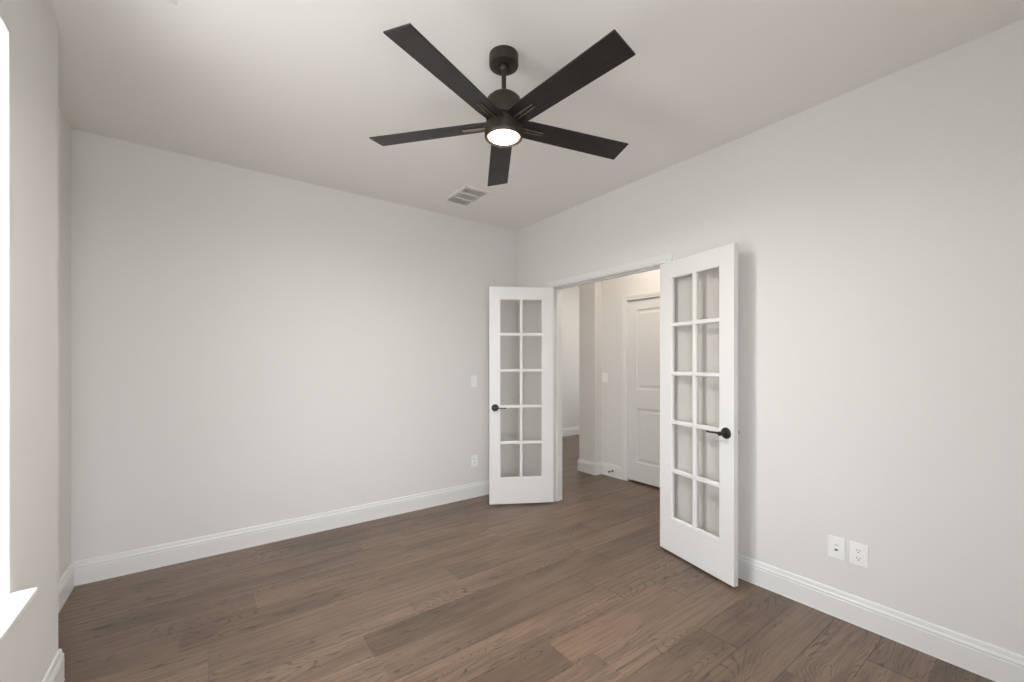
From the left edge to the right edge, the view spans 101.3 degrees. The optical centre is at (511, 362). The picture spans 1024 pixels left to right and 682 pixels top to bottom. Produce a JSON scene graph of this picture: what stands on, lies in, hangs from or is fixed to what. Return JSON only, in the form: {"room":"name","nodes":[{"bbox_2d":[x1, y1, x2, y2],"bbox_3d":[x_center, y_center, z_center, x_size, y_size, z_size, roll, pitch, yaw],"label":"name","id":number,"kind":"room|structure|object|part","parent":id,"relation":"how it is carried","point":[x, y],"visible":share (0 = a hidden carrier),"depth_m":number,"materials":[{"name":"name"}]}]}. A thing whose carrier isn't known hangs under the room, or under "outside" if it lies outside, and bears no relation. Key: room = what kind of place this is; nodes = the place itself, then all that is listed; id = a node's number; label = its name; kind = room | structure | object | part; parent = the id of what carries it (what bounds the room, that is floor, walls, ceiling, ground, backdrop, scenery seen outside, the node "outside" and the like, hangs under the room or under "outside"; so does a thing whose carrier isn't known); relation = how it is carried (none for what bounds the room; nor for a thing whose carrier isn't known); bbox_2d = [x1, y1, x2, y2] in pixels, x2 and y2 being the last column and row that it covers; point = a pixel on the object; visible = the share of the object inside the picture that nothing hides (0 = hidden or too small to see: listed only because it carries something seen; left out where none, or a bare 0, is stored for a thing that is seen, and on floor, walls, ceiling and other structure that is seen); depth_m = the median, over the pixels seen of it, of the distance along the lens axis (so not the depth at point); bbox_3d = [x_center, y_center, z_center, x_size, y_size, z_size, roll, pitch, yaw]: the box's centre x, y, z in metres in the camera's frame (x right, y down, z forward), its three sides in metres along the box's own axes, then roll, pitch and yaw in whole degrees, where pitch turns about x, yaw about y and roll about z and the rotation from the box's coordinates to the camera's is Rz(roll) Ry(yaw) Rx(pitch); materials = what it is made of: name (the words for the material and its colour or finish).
{"room":"empty home office","nodes":[
{"label":"empty home office","id":0,"kind":"room"},
{"bbox_2d":[0,0,57,681],"bbox_3d":[-1.029,-0.025,0.431,0.170,2.753,3.150,0,0,-36],"label":"wall","id":1,"kind":"structure","parent":0,"point":[29,649],"depth_m":1.50,"materials":[{"name":"white paint"}]},
{"bbox_2d":[0,15,37,644],"bbox_3d":[-1.352,-0.145,0.919,0.228,1.785,0.929,0,0,-36],"label":"window","id":2,"kind":"structure","parent":1,"relation":"in","point":[13,605],"depth_m":1.30,"materials":[{"name":"white glass"}]},
{"bbox_3d":[-1.375,-0.155,0.902,0.169,1.764,0.899,0,0,-36],"label":"frame","id":3,"kind":"part","parent":2,"relation":"part of","materials":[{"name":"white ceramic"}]},
{"bbox_3d":[-1.318,0.737,0.944,0.144,0.022,0.929,0,0,-36],"label":"sill","id":4,"kind":"part","parent":2,"relation":"part of","materials":[{"name":"white paint"}]},
{"bbox_2d":[58,106,70,580],"bbox_3d":[-2.361,-0.025,1.990,0.170,2.753,1.180,0,0,-36],"label":"wall","id":5,"kind":"structure","parent":0,"point":[64,129],"depth_m":2.40,"materials":[{"name":"white paint"}]},
{"bbox_2d":[42,562,73,681],"bbox_3d":[-1.379,1.270,0.937,0.168,0.143,4.040,0,0,-36],"label":"baseboard","id":6,"kind":"structure","parent":5,"relation":"attached to","point":[66,582],"depth_m":2.24,"materials":[{"name":"white wood"}]},
{"bbox_2d":[71,128,516,561],"bbox_3d":[-1.398,-0.025,3.499,3.508,2.753,0.115,0,0,-36],"label":"wall","id":7,"kind":"structure","parent":0,"point":[249,348],"depth_m":3.07,"materials":[{"name":"white paint"}]},
{"bbox_2d":[72,474,516,585],"bbox_3d":[-1.291,1.270,3.497,3.338,0.143,0.016,0,0,-36],"label":"baseboard","id":8,"kind":"structure","parent":7,"relation":"attached to","point":[100,568],"depth_m":3.07,"materials":[{"name":"white wood"}]},
{"bbox_2d":[470,376,476,386],"bbox_3d":[-0.380,0.192,4.169,0.076,0.114,0.010,0,0,-36],"label":"light switch","id":9,"kind":"object","parent":7,"relation":"attached to","point":[473,379],"visible":1,"depth_m":4.16,"materials":[{"name":"white plastic"}]},
{"bbox_2d":[471,455,477,466],"bbox_3d":[-0.373,0.982,4.175,0.076,0.114,0.008,0,0,-36],"label":"power outlet","id":10,"kind":"object","parent":7,"relation":"attached to","point":[474,458],"visible":1,"depth_m":4.17,"materials":[{"name":"white plastic"}]},
{"bbox_2d":[58,434,994,681],"bbox_3d":[1.018,1.347,4.050,7.759,0.010,6.435,0,0,-36],"label":"floor","id":11,"kind":"structure","parent":0,"point":[582,586],"depth_m":2.23,"materials":[{"name":"brown wood"}]},
{"bbox_2d":[47,0,1023,286],"bbox_3d":[1.055,-1.451,4.043,8.108,0.100,6.510,0,0,-36],"label":"ceiling","id":12,"kind":"structure","parent":0,"point":[298,90],"depth_m":2.03,"materials":[{"name":"white paint"}]},
{"bbox_2d":[164,0,176,4],"bbox_3d":[-1.292,-1.397,1.424,0.229,0.008,0.384,0,0,-36],"label":"ceiling vent","id":13,"kind":"object","parent":12,"relation":"in","point":[174,2],"visible":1,"depth_m":1.62,"materials":[{"name":"white ceramic"}]},
{"bbox_2d":[442,185,490,206],"bbox_3d":[-0.387,-1.397,3.554,0.248,0.008,0.394,0,0,-36],"label":"ceiling vent","id":14,"kind":"object","parent":12,"relation":"in","point":[466,196],"visible":1,"depth_m":3.54,"materials":[{"name":"white metal"}]},
{"bbox_2d":[369,23,635,185],"bbox_3d":[-0.009,-1.212,1.900,1.271,0.379,1.238,0,0,-36],"label":"ceiling fan","id":15,"kind":"object","parent":12,"relation":"hanging from","point":[507,116],"visible":1,"depth_m":1.83,"materials":[{"name":"brown metal"}]},
{"bbox_3d":[-0.390,-1.087,2.005,0.576,0.006,0.124,0,11,13],"label":"fan blade","id":16,"kind":"part","parent":15,"relation":"part of","materials":[{"name":"brown wood"}]},
{"bbox_3d":[-0.226,-1.087,1.612,0.124,0.006,0.576,13,7,31],"label":"fan blade","id":17,"kind":"part","parent":15,"relation":"part of","materials":[{"name":"brown wood"}]},
{"bbox_3d":[-0.066,-1.087,2.282,0.124,0.006,0.576,-11,1,-4],"label":"fan blade","id":18,"kind":"part","parent":15,"relation":"part of","materials":[{"name":"brown wood"}]},
{"bbox_3d":[0.198,-1.087,1.646,0.124,0.006,0.576,14,-9,-40],"label":"fan blade","id":19,"kind":"part","parent":15,"relation":"part of","materials":[{"name":"brown wood"}]},
{"bbox_3d":[0.297,-1.087,2.060,0.576,0.006,0.124,0,-11,-23],"label":"fan blade","id":20,"kind":"part","parent":15,"relation":"part of","materials":[{"name":"black wood"}]},
{"bbox_2d":[562,286,578,428],"bbox_3d":[0.664,-0.025,7.458,4.500,2.753,0.120,0,0,-36],"label":"wall","id":21,"kind":"structure","parent":0,"point":[570,296],"depth_m":7.68,"materials":[{"name":"white paint"}]},
{"bbox_2d":[562,427,578,436],"bbox_3d":[0.711,1.270,7.407,4.285,0.143,0.016,0,0,-36],"label":"baseboard","id":22,"kind":"structure","parent":21,"relation":"attached to","point":[573,430],"depth_m":7.66,"materials":[{"name":"white wood"}]},
{"bbox_2d":[579,281,601,462],"bbox_3d":[1.002,-0.025,5.163,0.228,2.753,0.260,0,0,-36],"label":"wall pier","id":23,"kind":"object","parent":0,"point":[590,294],"visible":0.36,"depth_m":5.06,"materials":[{"name":"white paint"}]},
{"bbox_2d":[602,269,659,466],"bbox_3d":[1.849,-0.025,4.104,0.115,2.753,2.450,0,0,-36],"label":"wall","id":24,"kind":"structure","parent":0,"point":[613,290],"depth_m":4.90,"materials":[{"name":"white paint"}]},
{"bbox_2d":[578,459,621,479],"bbox_3d":[2.343,1.270,5.959,3.364,0.143,0.596,0,0,-36],"label":"baseboard","id":25,"kind":"structure","parent":24,"relation":"attached to","point":[585,466],"depth_m":5.00,"materials":[{"name":"white wood"}]},
{"bbox_2d":[602,373,606,381],"bbox_3d":[1.107,0.185,5.011,0.010,0.114,0.076,0,0,-36],"label":"light switch","id":26,"kind":"object","parent":24,"relation":"attached to","point":[604,375],"visible":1,"depth_m":5.01,"materials":[{"name":"white plastic"}]},
{"bbox_2d":[622,290,659,480],"bbox_3d":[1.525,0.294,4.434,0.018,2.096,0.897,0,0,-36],"label":"trim","id":27,"kind":"structure","parent":24,"relation":"attached to","point":[650,294],"depth_m":4.75,"materials":[{"name":"white wood"}]},
{"bbox_2d":[627,297,659,486],"bbox_3d":[1.529,0.318,4.441,0.088,2.004,0.766,0,0,-36],"label":"door","id":28,"kind":"structure","parent":24,"relation":"in","point":[643,381],"depth_m":4.57,"materials":[{"name":"white wood"}]},
{"bbox_3d":[1.549,-0.141,4.452,0.024,0.889,0.544,0,0,-36],"label":"raised panel","id":29,"kind":"part","parent":28,"relation":"part of","materials":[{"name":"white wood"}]},
{"bbox_3d":[1.549,0.812,4.452,0.024,0.614,0.544,0,0,-36],"label":"raised panel","id":30,"kind":"part","parent":28,"relation":"part of","materials":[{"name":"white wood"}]},
{"bbox_2d":[517,19,1023,655],"bbox_3d":[1.307,-0.025,2.873,0.115,2.753,4.325,0,0,-36],"label":"wall","id":31,"kind":"structure","parent":0,"point":[877,227],"depth_m":2.12,"materials":[{"name":"white paint"}]},
{"bbox_2d":[489,286,552,504],"bbox_3d":[0.093,0.311,3.958,0.614,2.028,0.160,0,0,-7],"label":"door","id":32,"kind":"structure","parent":31,"relation":"in","point":[522,489],"depth_m":3.94,"materials":[{"name":"white wood"}]},
{"bbox_3d":[-0.155,0.426,3.887,0.068,0.068,0.047,0,0,-7],"label":"handle","id":33,"kind":"part","parent":32,"relation":"part of","materials":[{"name":"brown metal"}]},
{"bbox_2d":[553,264,659,501],"bbox_3d":[0.797,0.305,3.568,0.115,2.073,1.248,0,0,-36],"label":"trim","id":34,"kind":"structure","parent":31,"relation":"attached to","point":[557,291],"depth_m":4.04,"materials":[{"name":"white wood"}]},
{"bbox_2d":[547,253,672,287],"bbox_3d":[0.744,0.281,3.529,0.018,2.121,1.342,0,0,-36],"label":"trim","id":35,"kind":"structure","parent":31,"relation":"attached to","point":[668,257],"depth_m":3.40,"materials":[{"name":"white wood"}]},
{"bbox_2d":[660,243,738,586],"bbox_3d":[1.200,0.311,2.758,0.160,2.028,0.614,0,0,-23],"label":"door","id":36,"kind":"structure","parent":31,"relation":"in","point":[715,555],"depth_m":2.71,"materials":[{"name":"white wood"}]},
{"bbox_3d":[1.220,0.426,2.538,0.022,0.027,0.115,0,0,-23],"label":"lever","id":37,"kind":"part","parent":36,"relation":"part of","materials":[{"name":"brown metal"}]},
{"bbox_3d":[1.263,0.426,2.508,0.047,0.068,0.068,0,0,-23],"label":"handle","id":38,"kind":"part","parent":36,"relation":"part of","materials":[{"name":"brown metal"}]},
{"bbox_2d":[828,535,844,560],"bbox_3d":[1.712,0.980,2.217,0.008,0.114,0.076,0,0,-36],"label":"outlet","id":39,"kind":"object","parent":31,"relation":"attached to","point":[836,545],"visible":1,"depth_m":2.21,"materials":[{"name":"white plastic"}]},
{"bbox_2d":[850,541,867,568],"bbox_3d":[1.768,0.982,2.141,0.008,0.114,0.076,0,0,-36],"label":"power outlet","id":40,"kind":"object","parent":31,"relation":"attached to","point":[858,552],"visible":1,"depth_m":2.14,"materials":[{"name":"white plastic"}]},
{"bbox_2d":[854,556,862,560],"bbox_3d":[1.766,1.001,2.139,0.003,0.028,0.034,0,0,-36],"label":"receptacle","id":41,"kind":"object","parent":40,"relation":"attached to","point":[856,558],"depth_m":2.14,"materials":[{"name":"white plastic"}]},
{"bbox_2d":[854,548,862,553],"bbox_3d":[1.766,0.962,2.139,0.003,0.028,0.034,0,0,-36],"label":"receptacle","id":42,"kind":"object","parent":40,"relation":"attached to","point":[856,550],"depth_m":2.14,"materials":[{"name":"white plastic"}]},
{"bbox_2d":[738,554,1023,681],"bbox_3d":[1.787,1.270,2.108,0.016,0.143,2.184,0,0,-36],"label":"baseboard","id":43,"kind":"structure","parent":31,"relation":"attached to","point":[994,663],"depth_m":2.03,"materials":[{"name":"white wood"}]}
]}

